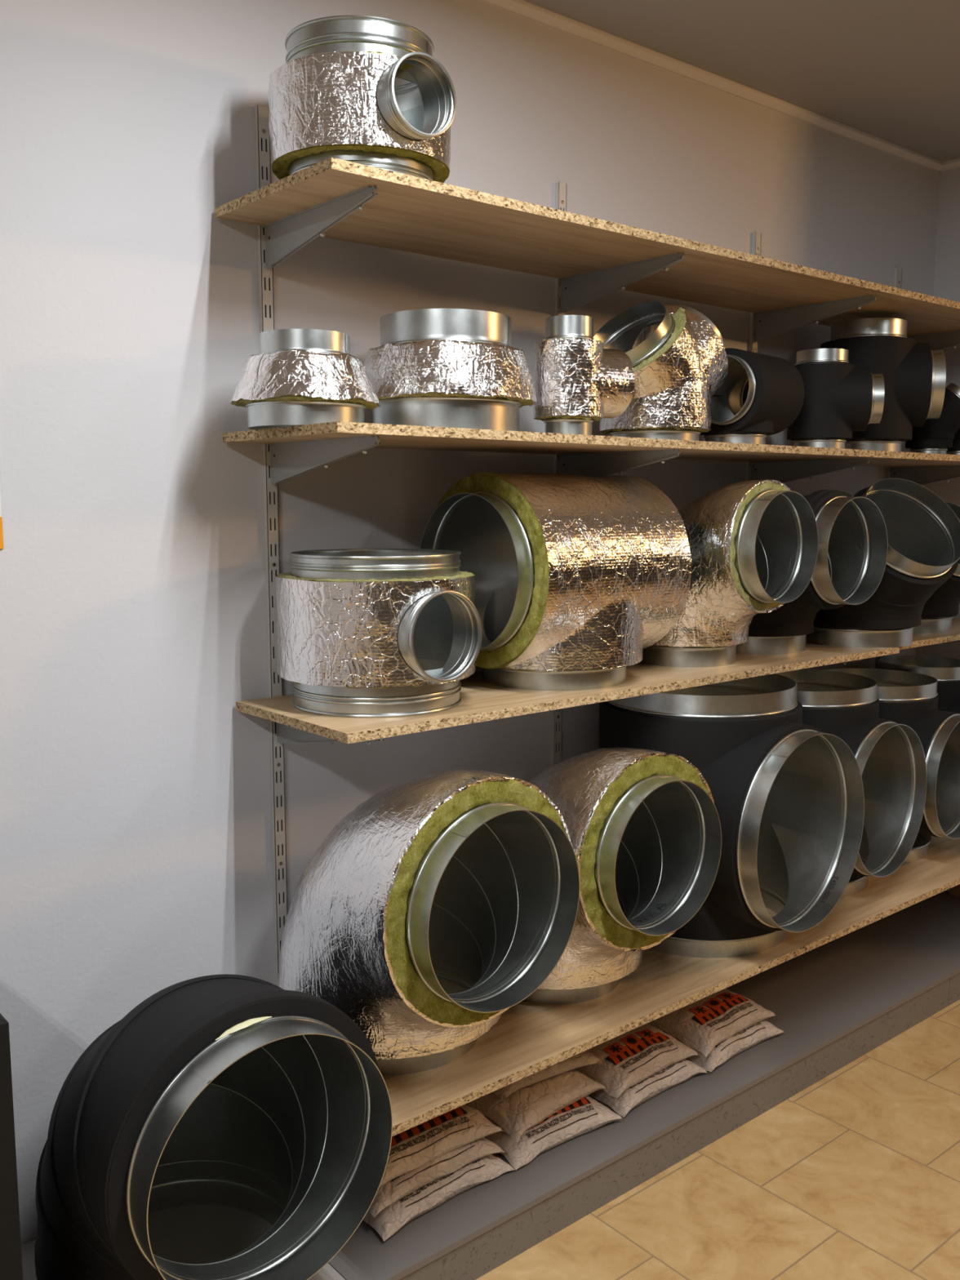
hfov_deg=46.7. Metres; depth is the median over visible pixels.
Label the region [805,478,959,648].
duct
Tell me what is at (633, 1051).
print
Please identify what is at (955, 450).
duct
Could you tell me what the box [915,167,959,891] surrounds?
wall
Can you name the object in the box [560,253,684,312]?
shelf bracket
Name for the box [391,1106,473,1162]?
print
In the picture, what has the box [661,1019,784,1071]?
sack
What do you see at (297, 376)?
duct
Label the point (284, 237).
shelf bracket
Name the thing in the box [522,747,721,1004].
duct
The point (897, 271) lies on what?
upright
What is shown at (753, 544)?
duct
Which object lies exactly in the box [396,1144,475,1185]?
print
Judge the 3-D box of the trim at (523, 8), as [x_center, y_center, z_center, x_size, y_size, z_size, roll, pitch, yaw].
[-1.089,-1.346,1.598,6.975,0.026,0.020,-6,9,-39]
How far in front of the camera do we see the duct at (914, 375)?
3.18 m
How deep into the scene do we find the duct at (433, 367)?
2.13 m
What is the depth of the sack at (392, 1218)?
2.21 m
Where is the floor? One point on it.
(855, 1175)
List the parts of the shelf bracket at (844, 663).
blade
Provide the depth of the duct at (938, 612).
3.42 m
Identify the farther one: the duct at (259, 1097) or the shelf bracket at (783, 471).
the shelf bracket at (783, 471)
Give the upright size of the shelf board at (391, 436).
0.018 m
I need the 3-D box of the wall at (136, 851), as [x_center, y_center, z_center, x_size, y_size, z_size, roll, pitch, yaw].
[-1.133,-0.050,1.813,6.975,2.652,0.120,-6,9,-39]
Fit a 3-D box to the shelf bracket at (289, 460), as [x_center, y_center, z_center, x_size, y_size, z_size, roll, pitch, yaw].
[-0.302,-0.341,2.128,0.020,0.082,0.385,-6,9,-39]
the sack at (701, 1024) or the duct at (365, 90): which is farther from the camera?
the sack at (701, 1024)
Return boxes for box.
[21,1204,345,1279]
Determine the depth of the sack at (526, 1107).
2.44 m
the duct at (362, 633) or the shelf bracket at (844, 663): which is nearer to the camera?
the duct at (362, 633)
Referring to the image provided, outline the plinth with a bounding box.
[328,890,959,1279]
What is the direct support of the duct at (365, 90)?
on the shelf board at (408, 213)
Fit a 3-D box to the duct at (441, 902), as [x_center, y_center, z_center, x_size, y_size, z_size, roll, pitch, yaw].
[-0.141,0.513,2.192,0.472,0.589,0.592,-6,9,-39]
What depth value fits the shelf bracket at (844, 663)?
3.08 m
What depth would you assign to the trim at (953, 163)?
3.78 m
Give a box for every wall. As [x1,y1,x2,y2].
[0,0,939,1244]
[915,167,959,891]
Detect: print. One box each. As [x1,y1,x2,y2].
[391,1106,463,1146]
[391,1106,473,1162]
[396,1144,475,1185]
[405,1164,484,1207]
[527,1097,597,1142]
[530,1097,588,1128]
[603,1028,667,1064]
[604,1031,678,1072]
[635,1065,686,1093]
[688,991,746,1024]
[691,993,757,1030]
[720,1026,765,1051]
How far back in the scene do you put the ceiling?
2.85 m
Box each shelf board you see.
[214,157,959,336]
[222,421,959,466]
[235,641,899,743]
[382,835,959,1136]
[899,617,959,649]
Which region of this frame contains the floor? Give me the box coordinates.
[475,1000,959,1279]
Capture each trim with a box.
[480,0,942,172]
[940,157,959,171]
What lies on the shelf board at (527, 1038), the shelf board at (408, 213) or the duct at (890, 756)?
the duct at (890, 756)
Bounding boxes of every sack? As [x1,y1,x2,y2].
[363,1154,515,1241]
[368,1137,504,1217]
[379,1104,502,1186]
[465,1068,606,1142]
[484,1095,623,1169]
[492,1050,602,1101]
[575,1022,698,1097]
[588,1058,706,1117]
[647,988,775,1057]
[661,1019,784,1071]
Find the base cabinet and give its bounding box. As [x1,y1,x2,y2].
[0,1013,22,1279]
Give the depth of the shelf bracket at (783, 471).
3.17 m
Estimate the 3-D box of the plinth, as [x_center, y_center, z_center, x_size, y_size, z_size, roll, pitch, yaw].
[0.686,1.078,3.060,2.775,0.105,0.522,-6,9,-39]
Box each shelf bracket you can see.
[262,185,377,268]
[267,435,380,484]
[276,722,383,745]
[558,448,679,475]
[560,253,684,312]
[750,457,870,483]
[755,294,876,342]
[842,659,861,664]
[889,465,959,484]
[906,330,959,350]
[937,640,959,645]
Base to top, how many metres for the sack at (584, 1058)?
0.049 m
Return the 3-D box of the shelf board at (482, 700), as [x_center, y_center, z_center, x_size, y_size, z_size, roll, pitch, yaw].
[0.340,0.081,2.699,1.841,0.018,0.416,-6,9,-39]
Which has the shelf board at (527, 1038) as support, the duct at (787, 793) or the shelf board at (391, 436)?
the duct at (787, 793)
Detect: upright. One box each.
[253,105,287,986]
[551,182,566,765]
[745,231,761,480]
[876,267,902,668]
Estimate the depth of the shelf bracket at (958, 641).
3.66 m
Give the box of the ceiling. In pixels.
[524,0,959,161]
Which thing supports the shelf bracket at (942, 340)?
attached to the upright at (897, 271)
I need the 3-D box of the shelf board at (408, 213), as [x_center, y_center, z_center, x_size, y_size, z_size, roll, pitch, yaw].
[0.670,-0.912,2.853,2.728,0.018,0.416,-6,9,-39]
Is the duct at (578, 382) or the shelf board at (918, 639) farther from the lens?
the shelf board at (918, 639)
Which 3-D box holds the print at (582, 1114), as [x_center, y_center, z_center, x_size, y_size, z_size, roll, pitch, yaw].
[0.163,1.052,2.461,0.208,0.021,0.088,-5,10,-37]
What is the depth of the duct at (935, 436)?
3.40 m
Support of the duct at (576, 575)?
on the shelf board at (482, 700)
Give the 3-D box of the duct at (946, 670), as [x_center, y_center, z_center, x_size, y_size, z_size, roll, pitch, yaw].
[1.504,0.348,3.676,0.321,0.550,0.402,-6,9,-39]
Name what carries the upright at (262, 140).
attached to the wall at (136, 851)
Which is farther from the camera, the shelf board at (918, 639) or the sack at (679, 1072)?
the shelf board at (918, 639)
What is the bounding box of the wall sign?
[0,488,3,548]
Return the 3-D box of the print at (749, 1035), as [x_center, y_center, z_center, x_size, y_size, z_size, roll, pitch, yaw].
[0.643,1.002,2.860,0.208,0.022,0.088,-6,9,-40]
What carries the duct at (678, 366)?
on the shelf board at (391, 436)
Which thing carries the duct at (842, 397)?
on the shelf board at (391, 436)
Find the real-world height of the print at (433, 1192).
0.018 m
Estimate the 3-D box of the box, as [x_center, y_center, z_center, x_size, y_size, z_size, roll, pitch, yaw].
[-0.583,1.209,2.009,0.529,0.105,0.520,-6,9,-39]
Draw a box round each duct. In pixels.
[34,973,392,1279]
[230,328,380,430]
[268,14,456,182]
[275,548,482,717]
[277,769,579,1075]
[364,308,536,431]
[419,472,691,690]
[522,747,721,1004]
[533,315,635,435]
[593,301,728,440]
[599,673,864,958]
[639,479,818,667]
[698,347,804,444]
[736,489,888,654]
[775,668,926,897]
[786,348,884,448]
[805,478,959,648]
[820,317,946,451]
[824,668,959,863]
[878,655,959,713]
[905,382,959,453]
[912,501,959,633]
[946,428,959,454]
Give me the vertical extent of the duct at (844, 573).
0.436 m
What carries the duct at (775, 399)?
on the shelf board at (391, 436)
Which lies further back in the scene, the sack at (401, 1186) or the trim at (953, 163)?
the trim at (953, 163)
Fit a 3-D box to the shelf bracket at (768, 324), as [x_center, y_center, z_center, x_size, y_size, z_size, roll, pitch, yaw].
[0.928,-0.892,3.095,0.020,0.082,0.385,-6,9,-39]
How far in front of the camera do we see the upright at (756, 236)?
3.24 m
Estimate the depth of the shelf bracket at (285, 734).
2.27 m
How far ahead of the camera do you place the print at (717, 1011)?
2.85 m
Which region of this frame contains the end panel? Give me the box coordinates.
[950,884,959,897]
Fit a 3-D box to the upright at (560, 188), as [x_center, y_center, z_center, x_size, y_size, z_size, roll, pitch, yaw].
[0.199,-0.042,2.846,0.027,2.163,0.013,-6,9,-39]
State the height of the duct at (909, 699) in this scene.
0.537 m
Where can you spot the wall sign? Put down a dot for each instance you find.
(1, 519)
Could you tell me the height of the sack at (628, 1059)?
0.066 m
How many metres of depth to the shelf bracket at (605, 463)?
2.66 m
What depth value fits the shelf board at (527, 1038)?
2.38 m

